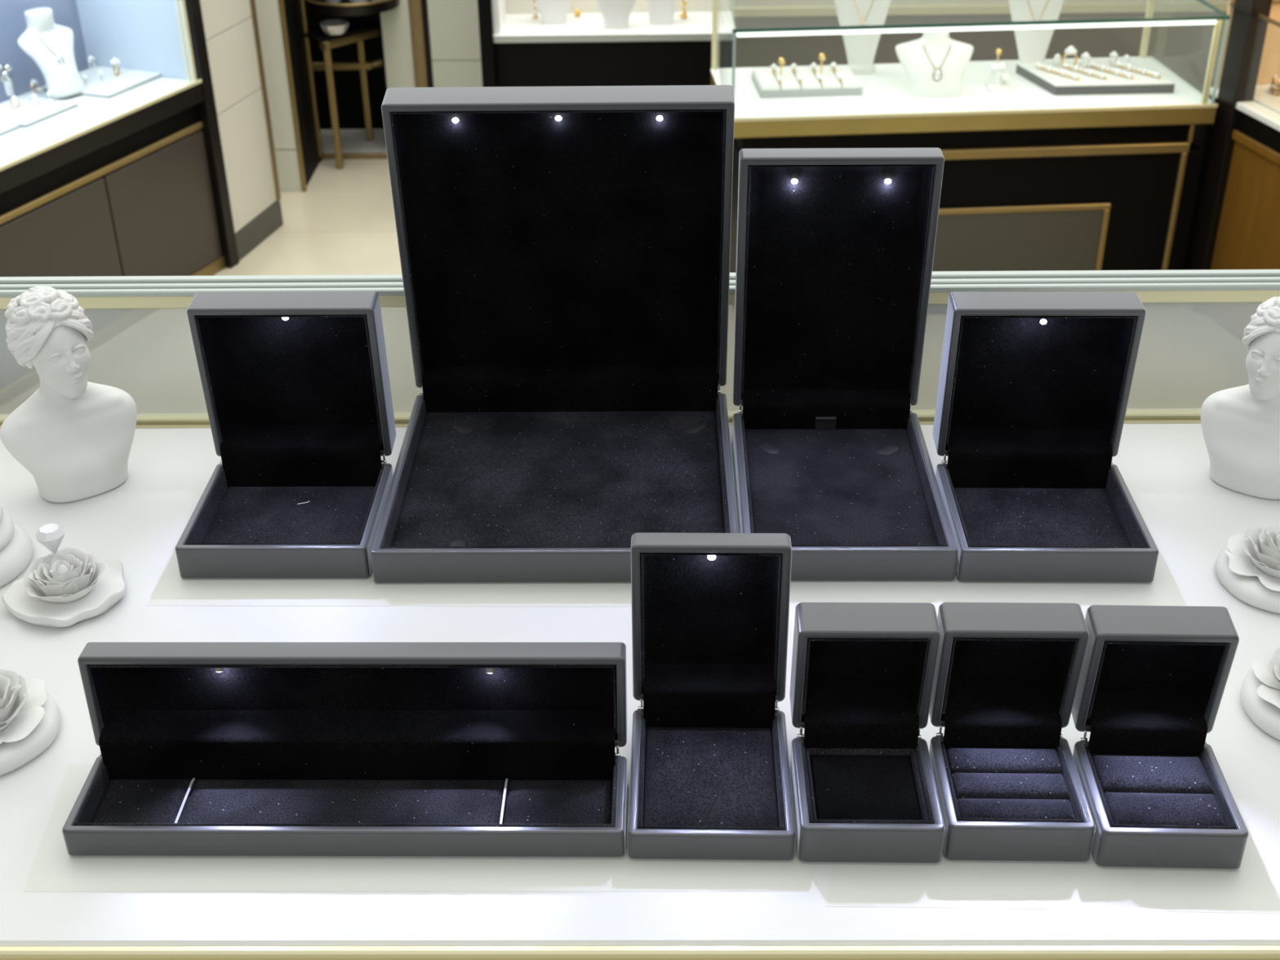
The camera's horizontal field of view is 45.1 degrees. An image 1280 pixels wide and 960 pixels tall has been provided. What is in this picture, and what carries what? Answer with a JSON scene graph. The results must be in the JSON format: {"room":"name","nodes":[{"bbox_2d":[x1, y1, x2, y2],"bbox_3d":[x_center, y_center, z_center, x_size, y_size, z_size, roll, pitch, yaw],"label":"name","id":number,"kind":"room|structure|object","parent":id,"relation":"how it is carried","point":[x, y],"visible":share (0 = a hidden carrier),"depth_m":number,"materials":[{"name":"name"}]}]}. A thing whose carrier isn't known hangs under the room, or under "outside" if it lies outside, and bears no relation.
{"room":"shop","nodes":[
{"label":"shop","id":0,"kind":"room"},
{"bbox_2d":[164,0,276,233],"bbox_3d":[-1.153,-1.691,3.774,0.120,2.238,0.321,6,31,12],"label":"wall","id":1,"kind":"structure","parent":0,"point":[228,29],"depth_m":4.17,"materials":[{"name":"beige"}]},
{"bbox_2d":[235,200,283,260],"bbox_3d":[-1.139,-0.703,4.348,0.126,0.074,0.328,6,31,12],"label":"baseboard","id":2,"kind":"structure","parent":1,"relation":"attached to","point":[257,230],"depth_m":4.34,"materials":[{"name":"grey"}]},
{"bbox_2d":[249,0,280,201],"bbox_3d":[-1.114,-1.778,3.908,0.124,2.226,0.022,6,31,12],"label":"trim","id":3,"kind":"structure","parent":1,"relation":"attached to","point":[252,3],"depth_m":4.30,"materials":[{"name":"brown metal"}]},
{"bbox_2d":[254,0,302,191],"bbox_3d":[-1.147,-1.890,4.176,0.194,2.300,0.030,0,30,2],"label":"wall","id":4,"kind":"structure","parent":0,"point":[268,12],"depth_m":4.59,"materials":[{"name":"white paint"}]},
{"bbox_2d":[278,0,306,191],"bbox_3d":[-1.044,-1.884,4.163,0.012,2.300,0.016,0,30,2],"label":"trim","id":5,"kind":"structure","parent":4,"relation":"attached to","point":[281,2],"depth_m":4.58,"materials":[{"name":"gold metal"}]},
{"bbox_2d":[283,0,386,186],"bbox_3d":[-1.023,-2.064,4.449,0.501,2.324,0.620,-1,30,0],"label":"door","id":6,"kind":"structure","parent":4,"relation":"in","point":[348,86],"depth_m":5.10,"materials":[{"name":"black paint"}]},
{"bbox_2d":[380,0,482,88],"bbox_3d":[-0.446,-2.131,4.553,0.734,2.324,0.300,-1,30,0],"label":"wall","id":7,"kind":"structure","parent":0,"point":[454,24],"depth_m":4.82,"materials":[{"name":"white paint"}]},
{"bbox_2d":[320,128,386,153],"bbox_3d":[-1.013,-1.122,5.129,0.399,0.012,0.270,-1,30,0],"label":"trim","id":8,"kind":"structure","parent":7,"relation":"attached to","point":[353,140],"depth_m":5.12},
{"bbox_2d":[321,152,387,159],"bbox_3d":[-1.009,-1.052,5.005,0.406,0.016,0.015,-1,30,0],"label":"trim","id":9,"kind":"structure","parent":7,"relation":"attached to","point":[348,155],"depth_m":5.00,"materials":[{"name":"brown metal"}]},
{"bbox_2d":[408,0,428,87],"bbox_3d":[-0.702,-2.100,4.505,0.039,2.324,0.212,-1,30,0],"label":"trim","id":10,"kind":"structure","parent":7,"relation":"attached to","point":[415,14],"depth_m":4.81,"materials":[{"name":"brown metal"}]},
{"bbox_2d":[421,0,433,87],"bbox_3d":[-0.674,-2.104,4.511,0.018,2.324,0.196,-1,30,0],"label":"trim","id":11,"kind":"structure","parent":7,"relation":"attached to","point":[424,5],"depth_m":4.83,"materials":[{"name":"brown paint"}]},
{"bbox_2d":[0,158,1248,414],"bbox_3d":[0.002,0.176,2.935,8.400,0.050,7.900,-1,30,0],"label":"floor","id":12,"kind":"structure","parent":0,"point":[344,223],"depth_m":3.79,"materials":[{"name":"beige tile"}]},
{"bbox_2d":[0,0,239,406],"bbox_3d":[-1.808,-0.506,2.970,0.466,1.130,2.636,11,32,19],"label":"glass showcase","id":13,"kind":"object","parent":12,"relation":"on","point":[133,182],"visible":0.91,"depth_m":3.82,"materials":[{"name":"black paint"}]},
{"bbox_2d":[0,62,13,96],"bbox_3d":[-1.562,-0.988,3.790,0.042,0.081,0.042,-1,30,0],"label":"stand","id":14,"kind":"object","parent":13,"relation":"on","point":[8,84],"visible":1,"depth_m":3.78,"materials":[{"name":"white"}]},
{"bbox_2d":[0,121,20,137],"bbox_3d":[-1.531,-0.820,3.590,0.140,0.010,0.085,11,32,19],"label":"pad","id":15,"kind":"object","parent":13,"relation":"on","point":[6,128],"visible":1,"depth_m":3.58,"materials":[{"name":"grey"}]},
{"bbox_2d":[30,78,39,92],"bbox_3d":[-1.505,-0.981,3.827,0.019,0.034,0.019,-8,31,-13],"label":"ring","id":16,"kind":"object","parent":13,"relation":"on","point":[33,81],"visible":1,"depth_m":3.82,"materials":[{"name":"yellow metal"}]},
{"bbox_2d":[0,96,78,128],"bbox_3d":[-1.479,-0.886,3.703,0.165,0.010,0.185,11,32,19],"label":"pad","id":17,"kind":"object","parent":13,"relation":"on","point":[26,115],"visible":1,"depth_m":3.69,"materials":[{"name":"grey"}]},
{"bbox_2d":[9,95,20,107],"bbox_3d":[-1.506,-0.911,3.708,0.018,0.032,0.018,13,33,21],"label":"ring","id":18,"kind":"object","parent":17,"relation":"on","point":[13,97],"visible":1,"depth_m":3.71,"materials":[{"name":"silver metal"}]},
{"bbox_2d":[30,93,39,106],"bbox_3d":[-1.462,-0.918,3.719,0.018,0.032,0.018,6,31,12],"label":"ring","id":19,"kind":"object","parent":17,"relation":"on","point":[33,95],"visible":1,"depth_m":3.71,"materials":[{"name":"white metal"}]},
{"bbox_2d":[46,89,56,103],"bbox_3d":[-1.431,-0.930,3.739,0.019,0.034,0.019,-1,30,-1],"label":"ring","id":20,"kind":"object","parent":17,"relation":"on","point":[49,92],"visible":1,"depth_m":3.73,"materials":[{"name":"white metal"}]},
{"bbox_2d":[42,66,162,98],"bbox_3d":[-1.368,-1.014,3.922,0.205,0.010,0.212,11,32,19],"label":"pad","id":21,"kind":"object","parent":13,"relation":"on","point":[112,86],"visible":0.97,"depth_m":3.91,"materials":[{"name":"grey"}]},
{"bbox_2d":[17,7,85,97],"bbox_3d":[-1.444,-1.052,3.784,0.105,0.195,0.154,19,36,30],"label":"bust","id":22,"kind":"object","parent":21,"relation":"on","point":[64,80],"visible":0.95,"depth_m":3.77,"materials":[{"name":"white"}]},
{"bbox_2d":[35,29,64,65],"bbox_3d":[-1.439,-1.060,3.775,0.049,0.088,0.068,19,36,30],"label":"necklace","id":23,"kind":"object","parent":22,"relation":"on","point":[60,60],"visible":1,"depth_m":3.78,"materials":[{"name":"white metal"}]},
{"bbox_2d":[57,56,64,65],"bbox_3d":[-1.422,-1.028,3.780,0.013,0.026,0.015,-1,30,0],"label":"pendant","id":24,"kind":"object","parent":23,"relation":"attached to","point":[60,60],"depth_m":3.78,"materials":[{"name":"white metal"}]},
{"bbox_2d":[80,74,87,85],"bbox_3d":[-1.397,-1.007,3.873,0.017,0.030,0.017,15,34,25],"label":"ring","id":25,"kind":"object","parent":21,"relation":"on","point":[84,77],"visible":1,"depth_m":3.87,"materials":[{"name":"white metal"}]},
{"bbox_2d":[86,55,95,68],"bbox_3d":[-1.428,-1.088,4.008,0.020,0.036,0.020,-17,34,-25],"label":"ring","id":26,"kind":"object","parent":21,"relation":"on","point":[89,58],"visible":1,"depth_m":4.00,"materials":[{"name":"white metal"}]},
{"bbox_2d":[97,70,103,81],"bbox_3d":[-1.367,-1.025,3.904,0.017,0.030,0.017,10,32,18],"label":"ring","id":27,"kind":"object","parent":21,"relation":"on","point":[100,73],"visible":1,"depth_m":3.90,"materials":[{"name":"white metal"}]},
{"bbox_2d":[109,57,120,75],"bbox_3d":[-1.343,-1.059,3.945,0.028,0.049,0.028,-27,39,-37],"label":"ring","id":28,"kind":"object","parent":21,"relation":"on","point":[114,60],"visible":1,"depth_m":3.93,"materials":[{"name":"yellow metal"}]},
{"bbox_2d":[304,18,382,168],"bbox_3d":[-0.941,-1.240,4.931,0.300,0.414,0.297,-1,30,0],"label":"stool","id":29,"kind":"object","parent":12,"relation":"on","point":[357,30],"visible":0.87,"depth_m":4.85,"materials":[{"name":"gold metal"}]},
{"bbox_2d":[319,19,348,35],"bbox_3d":[-0.941,-1.392,4.746,0.092,0.034,0.088,-1,30,0],"label":"bowl","id":30,"kind":"object","parent":29,"relation":"on","point":[331,27],"visible":1,"depth_m":4.73,"materials":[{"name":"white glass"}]},
{"bbox_2d":[300,0,399,157],"bbox_3d":[-0.886,-1.395,4.808,0.299,0.772,0.299,23,37,34],"label":"tray table","id":31,"kind":"object","parent":12,"relation":"on","point":[346,8],"visible":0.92,"depth_m":4.68,"materials":[{"name":"gold metal"}]},
{"bbox_2d":[325,0,341,4],"bbox_3d":[-0.942,-1.507,4.708,0.056,0.100,0.056,-1,30,0],"label":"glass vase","id":32,"kind":"object","parent":31,"relation":"on","point":[326,1],"visible":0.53,"depth_m":4.71,"materials":[{"name":"white glass"}]},
{"bbox_2d":[305,0,399,16],"bbox_3d":[-0.887,-1.483,4.758,0.292,0.038,0.292,-1,30,0],"label":"tray","id":33,"kind":"object","parent":31,"relation":"on","point":[346,8],"depth_m":4.65,"materials":[{"name":"brown paint"}]},
{"bbox_2d":[349,0,368,3],"bbox_3d":[-0.867,-1.527,4.721,0.070,0.120,0.070,-1,30,0],"label":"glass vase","id":34,"kind":"object","parent":31,"relation":"on","point":[350,1],"visible":0.76,"depth_m":4.72,"materials":[{"name":"white glass"}]},
{"bbox_2d":[477,0,736,86],"bbox_3d":[-0.091,-1.424,4.468,0.718,1.180,0.480,-1,30,0],"label":"niche showcase","id":35,"kind":"object","parent":12,"relation":"on","point":[517,49],"visible":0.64,"depth_m":4.36,"materials":[{"name":"black paint"}]},
{"bbox_2d":[532,0,538,19],"bbox_3d":[-0.302,-1.374,4.437,0.020,0.090,0.017,-1,30,0],"label":"earring","id":36,"kind":"object","parent":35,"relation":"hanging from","point":[535,15],"visible":0.94,"depth_m":4.44,"materials":[{"name":"yellow metal"}]},
{"bbox_2d":[535,0,571,25],"bbox_3d":[-0.247,-1.406,4.361,0.126,0.220,0.062,-1,30,0],"label":"bust","id":37,"kind":"object","parent":35,"relation":"on","point":[553,12],"visible":1,"depth_m":4.38,"materials":[{"name":"white"}]},
{"bbox_2d":[573,8,581,17],"bbox_3d":[-0.181,-1.357,4.472,0.022,0.023,0.019,-1,30,0],"label":"earring","id":38,"kind":"object","parent":35,"relation":"on","point":[577,13],"visible":1,"depth_m":4.47,"materials":[{"name":"yellow metal"}]},
{"bbox_2d":[595,0,635,29],"bbox_3d":[-0.068,-1.380,4.313,0.134,0.220,0.062,-1,30,0],"label":"bust","id":39,"kind":"object","parent":35,"relation":"on","point":[615,14],"visible":1,"depth_m":4.33,"materials":[{"name":"white"}]},
{"bbox_2d":[647,0,675,25],"bbox_3d":[0.060,-1.402,4.349,0.096,0.220,0.062,-1,30,0],"label":"bust","id":40,"kind":"object","parent":35,"relation":"on","point":[660,12],"visible":1,"depth_m":4.37,"materials":[{"name":"white"}]},
{"bbox_2d":[679,0,687,19],"bbox_3d":[0.125,-1.369,4.420,0.024,0.090,0.019,-1,30,0],"label":"earring","id":41,"kind":"object","parent":35,"relation":"on","point":[683,15],"visible":1,"depth_m":4.43,"materials":[{"name":"yellow metal"}]},
{"bbox_2d":[0,423,1279,959],"bbox_3d":[0.006,0.564,1.096,1.900,1.124,0.455,0,30,1],"label":"countertop","id":42,"kind":"structure","parent":12,"relation":"on","point":[1189,517],"depth_m":0.69,"materials":[{"name":"white laminate"}]},
{"bbox_2d":[0,504,32,586],"bbox_3d":[-0.384,0.024,0.856,0.078,0.059,0.078,-1,30,0],"label":"column","id":43,"kind":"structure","parent":42,"relation":"on","point":[15,544],"depth_m":0.86,"materials":[{"name":"white ceramic"}]},
{"bbox_2d":[0,669,60,775],"bbox_3d":[-0.314,0.111,0.733,0.070,0.031,0.070,-16,33,-25],"label":"rose","id":44,"kind":"object","parent":42,"relation":"on","point":[30,716],"visible":1,"depth_m":0.73,"materials":[{"name":"white ceramic"}]},
{"bbox_2d":[1,523,126,627],"bbox_3d":[-0.312,0.049,0.832,0.063,0.038,0.064,-1,30,0],"label":"figurine","id":45,"kind":"object","parent":42,"relation":"on","point":[66,587],"visible":1,"depth_m":0.83,"materials":[{"name":"white ceramic"}]},
{"bbox_2d":[0,285,137,502],"bbox_3d":[-0.344,-0.053,0.918,0.073,0.129,0.059,-2,30,-3],"label":"bust","id":46,"kind":"object","parent":42,"relation":"on","point":[74,435],"visible":1,"depth_m":0.91,"materials":[{"name":"white ceramic"}]},
{"bbox_2d":[146,501,631,607],"bbox_3d":[-0.107,0.041,0.880,0.325,0.001,0.116,-1,30,0],"label":"paper sheet","id":47,"kind":"object","parent":42,"relation":"on","point":[170,588],"visible":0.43,"depth_m":0.84,"materials":[{"name":"white paper"}]},
{"bbox_2d":[174,291,395,578],"bbox_3d":[-0.203,-0.029,0.875,0.106,0.127,0.117,0,30,1],"label":"box","id":48,"kind":"object","parent":47,"relation":"on","point":[296,388],"visible":0.97,"depth_m":0.90,"materials":[{"name":"black fabric"}]},
{"bbox_2d":[22,755,817,891],"bbox_3d":[-0.084,0.153,0.686,0.368,0.001,0.087,-1,30,0],"label":"paper sheet","id":49,"kind":"object","parent":42,"relation":"on","point":[52,869],"visible":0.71,"depth_m":0.66,"materials":[{"name":"white paper"}]},
{"bbox_2d":[62,642,627,857],"bbox_3d":[-0.128,0.118,0.678,0.243,0.069,0.066,0,30,1],"label":"box","id":50,"kind":"object","parent":49,"relation":"on","point":[397,749],"visible":1,"depth_m":0.69,"materials":[{"name":"black fabric"}]},
{"bbox_2d":[627,532,795,860],"bbox_3d":[0.031,0.094,0.680,0.072,0.106,0.099,0,30,2],"label":"box","id":51,"kind":"object","parent":49,"relation":"on","point":[710,778],"visible":1,"depth_m":0.70,"materials":[{"name":"black fabric"}]},
{"bbox_2d":[370,84,738,582],"bbox_3d":[-0.046,-0.094,0.886,0.202,0.224,0.215,0,30,1],"label":"box","id":52,"kind":"object","parent":42,"relation":"on","point":[565,251],"visible":0.91,"depth_m":0.93,"materials":[{"name":"black fabric"}]},
{"bbox_2d":[0,269,1279,428],"bbox_3d":[-0.001,-0.076,1.026,1.900,0.111,0.054,0,30,1],"label":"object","id":53,"kind":"object","parent":42,"relation":"on","point":[1202,286],"visible":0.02,"depth_m":1.01,"materials":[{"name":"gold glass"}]},
{"bbox_2d":[732,147,957,580],"bbox_3d":[0.116,-0.072,0.876,0.117,0.194,0.177,0,30,1],"label":"box","id":54,"kind":"object","parent":42,"relation":"on","point":[835,246],"visible":0.9,"depth_m":0.92,"materials":[{"name":"black fabric"}]},
{"bbox_2d":[932,291,1159,582],"bbox_3d":[0.229,-0.028,0.866,0.107,0.126,0.120,0,30,1],"label":"box","id":55,"kind":"object","parent":42,"relation":"on","point":[1034,387],"visible":0.98,"depth_m":0.89,"materials":[{"name":"black fabric"}]},
{"bbox_2d":[825,738,1279,913],"bbox_3d":[0.173,0.152,0.683,0.192,0.001,0.112,-1,30,0],"label":"paper sheet","id":56,"kind":"object","parent":42,"relation":"on","point":[1251,888],"visible":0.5,"depth_m":0.65,"materials":[{"name":"white paper"}]},
{"bbox_2d":[789,602,945,863],"bbox_3d":[0.099,0.107,0.674,0.062,0.087,0.080,0,30,1],"label":"box","id":57,"kind":"object","parent":56,"relation":"on","point":[864,789],"visible":1,"depth_m":0.68,"materials":[{"name":"black fabric"}]},
{"bbox_2d":[928,602,1095,862],"bbox_3d":[0.163,0.107,0.673,0.062,0.087,0.080,0,30,2],"label":"box","id":58,"kind":"object","parent":56,"relation":"on","point":[1009,785],"visible":0.99,"depth_m":0.68,"materials":[{"name":"black fabric"}]},
{"bbox_2d":[1071,604,1248,869],"bbox_3d":[0.227,0.109,0.669,0.061,0.087,0.080,1,30,2],"label":"box","id":59,"kind":"object","parent":56,"relation":"on","point":[1153,679],"visible":0.98,"depth_m":0.68,"materials":[{"name":"black fabric"}]},
{"bbox_2d":[1200,296,1279,499],"bbox_3d":[0.373,-0.051,0.908,0.068,0.121,0.056,1,30,3],"label":"bust","id":60,"kind":"object","parent":42,"relation":"on","point":[1241,424],"visible":1,"depth_m":0.91,"materials":[{"name":"white ceramic"}]},
{"bbox_2d":[1214,524,1279,613],"bbox_3d":[0.350,0.043,0.837,0.068,0.030,0.068,21,37,33],"label":"rose","id":61,"kind":"object","parent":42,"relation":"on","point":[1248,567],"visible":1,"depth_m":0.83,"materials":[{"name":"white ceramic"}]},
{"bbox_2d":[1240,648,1279,740],"bbox_3d":[0.328,0.099,0.740,0.072,0.032,0.072,-21,36,-31],"label":"rose","id":62,"kind":"object","parent":42,"relation":"on","point":[1260,692],"visible":1,"depth_m":0.74,"materials":[{"name":"white ceramic"}]},
{"bbox_2d":[710,0,1230,315],"bbox_3d":[0.806,-0.967,3.813,1.220,1.029,0.444,-2,30,-3],"label":"display case","id":63,"kind":"object","parent":12,"relation":"on","point":[1034,179],"visible":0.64,"depth_m":3.72,"materials":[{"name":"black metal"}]},
{"bbox_2d":[751,64,862,97],"bbox_3d":[0.410,-0.986,3.804,0.249,0.031,0.170,-2,30,-3],"label":"tray","id":64,"kind":"object","parent":63,"relation":"on","point":[766,85],"visible":0.91,"depth_m":3.74,"materials":[{"name":"grey"}]},
{"bbox_2d":[770,63,777,75],"bbox_3d":[0.333,-1.019,3.826,0.018,0.031,0.018,21,37,33],"label":"ring","id":65,"kind":"object","parent":64,"relation":"on","point":[773,66],"visible":1,"depth_m":3.82,"materials":[{"name":"yellow metal"}]},
{"bbox_2d":[776,75,782,86],"bbox_3d":[0.339,-0.970,3.745,0.015,0.026,0.015,21,37,33],"label":"ring","id":66,"kind":"object","parent":64,"relation":"on","point":[779,77],"visible":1,"depth_m":3.74,"materials":[{"name":"yellow metal"}]},
{"bbox_2d":[777,57,785,75],"bbox_3d":[0.347,-1.016,3.782,0.018,0.044,0.017,-1,30,0],"label":"earring","id":67,"kind":"object","parent":64,"relation":"on","point":[781,60],"visible":1,"depth_m":3.77,"materials":[{"name":"yellow metal"}]},
{"bbox_2d":[790,62,797,75],"bbox_3d":[0.383,-1.021,3.828,0.018,0.031,0.018,21,37,33],"label":"ring","id":68,"kind":"object","parent":64,"relation":"on","point":[793,65],"visible":0.98,"depth_m":3.82,"materials":[{"name":"yellow metal"}]},
{"bbox_2d":[796,75,802,85],"bbox_3d":[0.389,-0.972,3.747,0.015,0.026,0.015,21,37,33],"label":"ring","id":69,"kind":"object","parent":64,"relation":"on","point":[799,77],"visible":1,"depth_m":3.74,"materials":[{"name":"yellow metal"}]},
{"bbox_2d":[810,62,817,74],"bbox_3d":[0.432,-1.023,3.831,0.018,0.031,0.018,21,37,33],"label":"ring","id":70,"kind":"object","parent":64,"relation":"on","point":[813,65],"visible":0.99,"depth_m":3.82,"materials":[{"name":"yellow metal"}]},
{"bbox_2d":[817,75,822,84],"bbox_3d":[0.439,-0.974,3.750,0.015,0.026,0.015,21,37,33],"label":"ring","id":71,"kind":"object","parent":64,"relation":"on","point":[820,77],"visible":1,"depth_m":3.74,"materials":[{"name":"yellow metal"}]},
{"bbox_2d":[818,53,826,74],"bbox_3d":[0.447,-1.023,3.785,0.018,0.052,0.017,-1,30,0],"label":"earring","id":72,"kind":"object","parent":64,"relation":"on","point":[821,56],"visible":1,"depth_m":3.77,"materials":[{"name":"yellow metal"}]},
{"bbox_2d":[830,62,836,73],"bbox_3d":[0.482,-1.025,3.833,0.018,0.031,0.018,21,37,33],"label":"ring","id":73,"kind":"object","parent":64,"relation":"on","point":[833,64],"visible":0.98,"depth_m":3.83,"materials":[{"name":"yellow metal"}]},
{"bbox_2d":[837,74,843,84],"bbox_3d":[0.488,-0.976,3.753,0.015,0.026,0.015,21,37,33],"label":"ring","id":74,"kind":"object","parent":64,"relation":"on","point":[840,77],"visible":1,"depth_m":3.75,"materials":[{"name":"yellow metal"}]},
{"bbox_2d":[834,0,891,74],"bbox_3d":[0.560,-1.145,3.872,0.157,0.235,0.061,-2,30,-3],"label":"stand","id":75,"kind":"object","parent":63,"relation":"on","point":[860,48],"visible":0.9,"depth_m":3.88,"materials":[{"name":"white"}]},
{"bbox_2d":[853,0,874,25],"bbox_3d":[0.560,-1.184,3.845,0.096,0.108,0.016,-2,30,-3],"label":"necklace","id":76,"kind":"object","parent":75,"relation":"on","point":[864,22],"visible":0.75,"depth_m":3.85,"materials":[{"name":"yellow metal"}]},
{"bbox_2d":[895,31,973,98],"bbox_3d":[0.708,-1.005,3.712,0.187,0.151,0.075,1,30,3],"label":"bust","id":77,"kind":"object","parent":63,"relation":"on","point":[919,70],"visible":0.85,"depth_m":3.70,"materials":[{"name":"white"}]},
{"bbox_2d":[923,44,950,81],"bbox_3d":[0.710,-1.005,3.697,0.066,0.086,0.044,1,30,3],"label":"necklace","id":78,"kind":"object","parent":77,"relation":"on","point":[937,74],"visible":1,"depth_m":3.69,"materials":[{"name":"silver metal"}]},
{"bbox_2d":[933,69,942,81],"bbox_3d":[0.714,-0.972,3.696,0.021,0.030,0.002,1,30,3],"label":"pendant","id":79,"kind":"object","parent":78,"relation":"attached to","point":[937,74],"depth_m":3.69,"materials":[{"name":"silver metal"}]},
{"bbox_2d":[984,62,1014,93],"bbox_3d":[0.883,-0.990,3.774,0.062,0.058,0.085,0,30,2],"label":"stand","id":80,"kind":"object","parent":63,"relation":"on","point":[995,83],"visible":0.97,"depth_m":3.77,"materials":[{"name":"white"}]},
{"bbox_2d":[988,62,999,73],"bbox_3d":[0.866,-1.007,3.765,0.024,0.029,0.017,11,32,20],"label":"earring","id":81,"kind":"object","parent":80,"relation":"on","point":[993,68],"visible":1,"depth_m":3.76,"materials":[{"name":"white stone"}]},
{"bbox_2d":[995,48,1002,62],"bbox_3d":[0.876,-1.036,3.762,0.016,0.038,0.015,-1,30,0],"label":"earring","id":82,"kind":"object","parent":80,"relation":"on","point":[998,51],"visible":1,"depth_m":3.75,"materials":[{"name":"yellow metal"}]},
{"bbox_2d":[997,62,1006,71],"bbox_3d":[0.884,-1.008,3.764,0.022,0.028,0.016,12,32,20],"label":"earring","id":83,"kind":"object","parent":80,"relation":"on","point":[1002,66],"visible":1,"depth_m":3.76,"materials":[{"name":"white stone"}]},
{"bbox_2d":[1002,73,1010,83],"bbox_3d":[0.894,-0.980,3.762,0.017,0.026,0.015,21,36,32],"label":"earring","id":84,"kind":"object","parent":80,"relation":"on","point":[1006,77],"visible":1,"depth_m":3.76,"materials":[{"name":"white stone"}]},
{"bbox_2d":[1008,0,1064,62],"bbox_3d":[0.991,-1.137,3.858,0.150,0.225,0.058,-2,30,-3],"label":"stand","id":85,"kind":"object","parent":63,"relation":"on","point":[1033,45],"visible":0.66,"depth_m":3.86,"materials":[{"name":"white"}]},
{"bbox_2d":[1026,0,1048,30],"bbox_3d":[0.991,-1.174,3.833,0.092,0.104,0.015,-2,30,-3],"label":"necklace","id":86,"kind":"object","parent":85,"relation":"on","point":[1027,0],"visible":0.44,"depth_m":3.84,"materials":[{"name":"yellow metal"}]},
{"bbox_2d":[1015,60,1175,95],"bbox_3d":[1.124,-0.997,3.813,0.337,0.026,0.206,-1,30,-1],"label":"tray","id":87,"kind":"object","parent":63,"relation":"on","point":[1055,84],"visible":0.82,"depth_m":3.74,"materials":[{"name":"white fabric"}]},
{"bbox_2d":[1052,53,1062,66],"bbox_3d":[1.044,-1.051,3.852,0.018,0.032,0.018,25,38,36],"label":"ring","id":88,"kind":"object","parent":87,"relation":"on","point":[1057,55],"visible":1,"depth_m":3.85,"materials":[{"name":"white metal"}]},
{"bbox_2d":[1035,62,1079,80],"bbox_3d":[1.026,-1.008,3.792,0.018,0.017,0.147,-18,35,-28],"label":"bracelet","id":89,"kind":"object","parent":87,"relation":"on","point":[1038,64],"visible":1,"depth_m":3.79,"materials":[{"name":"yellow metal"}]},
{"bbox_2d":[1062,45,1077,65],"bbox_3d":[1.071,-1.053,3.834,0.032,0.057,0.033,19,35,30],"label":"ring","id":90,"kind":"object","parent":87,"relation":"on","point":[1071,50],"visible":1,"depth_m":3.82,"materials":[{"name":"yellow metal"}]},
{"bbox_2d":[1061,61,1106,79],"bbox_3d":[1.093,-1.010,3.794,0.018,0.017,0.147,-18,35,-28],"label":"bracelet","id":91,"kind":"object","parent":87,"relation":"on","point":[1076,68],"visible":1,"depth_m":3.78,"materials":[{"name":"yellow metal"}]},
{"bbox_2d":[1080,52,1090,68],"bbox_3d":[1.108,-1.043,3.830,0.025,0.042,0.024,8,31,15],"label":"ring","id":92,"kind":"object","parent":87,"relation":"on","point":[1086,55],"visible":0.98,"depth_m":3.82,"materials":[{"name":"white metal"}]},
{"bbox_2d":[1088,61,1133,79],"bbox_3d":[1.159,-1.012,3.795,0.018,0.017,0.147,-18,35,-28],"label":"bracelet","id":93,"kind":"object","parent":87,"relation":"on","point":[1092,64],"visible":1,"depth_m":3.79,"materials":[{"name":"yellow metal"}]},
{"bbox_2d":[1109,51,1118,66],"bbox_3d":[1.184,-1.054,3.850,0.021,0.037,0.021,4,30,8],"label":"ring","id":94,"kind":"object","parent":87,"relation":"on","point":[1113,54],"visible":1,"depth_m":3.84,"materials":[{"name":"white metal"}]},
{"bbox_2d":[1123,54,1130,64],"bbox_3d":[1.212,-1.045,3.839,0.018,0.032,0.018,-2,30,-2],"label":"ring","id":95,"kind":"object","parent":87,"relation":"on","point":[1127,57],"visible":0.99,"depth_m":3.83,"materials":[{"name":"white metal"}]},
{"bbox_2d":[1114,60,1160,79],"bbox_3d":[1.226,-1.013,3.797,0.018,0.017,0.147,-18,35,-28],"label":"bracelet","id":96,"kind":"object","parent":87,"relation":"on","point":[1118,64],"visible":1,"depth_m":3.79,"materials":[{"name":"yellow metal"}]},
{"bbox_2d":[1183,0,1279,342],"bbox_3d":[1.836,-0.624,2.832,0.520,1.400,2.030,-7,31,-10],"label":"display case","id":97,"kind":"object","parent":12,"relation":"on","point":[1237,225],"visible":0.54,"depth_m":3.65,"materials":[{"name":"black paint"}]},
{"bbox_2d":[1253,88,1279,114],"bbox_3d":[1.535,-0.873,3.583,0.160,0.006,0.260,-7,31,-10],"label":"pad","id":98,"kind":"object","parent":97,"relation":"on","point":[1264,97],"visible":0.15,"depth_m":3.61,"materials":[{"name":"white"}]},
{"bbox_2d":[1268,75,1279,96],"bbox_3d":[1.516,-0.932,3.643,0.056,0.045,0.048,-13,32,-20],"label":"bracelet","id":99,"kind":"object","parent":98,"relation":"on","point":[1275,84],"visible":1,"depth_m":3.63,"materials":[{"name":"yellow metal"}]},
{"bbox_2d":[731,0,1228,98],"bbox_3d":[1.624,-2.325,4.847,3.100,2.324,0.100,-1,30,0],"label":"glass display case","id":100,"kind":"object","parent":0,"point":[1184,50],"depth_m":5.26,"materials":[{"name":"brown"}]},
{"bbox_2d":[731,0,1228,17],"bbox_3d":[1.632,-1.621,5.244,3.100,0.030,0.120,-1,30,0],"label":"trim","id":101,"kind":"structure","parent":100,"relation":"attached to","point":[1159,6],"depth_m":5.19,"materials":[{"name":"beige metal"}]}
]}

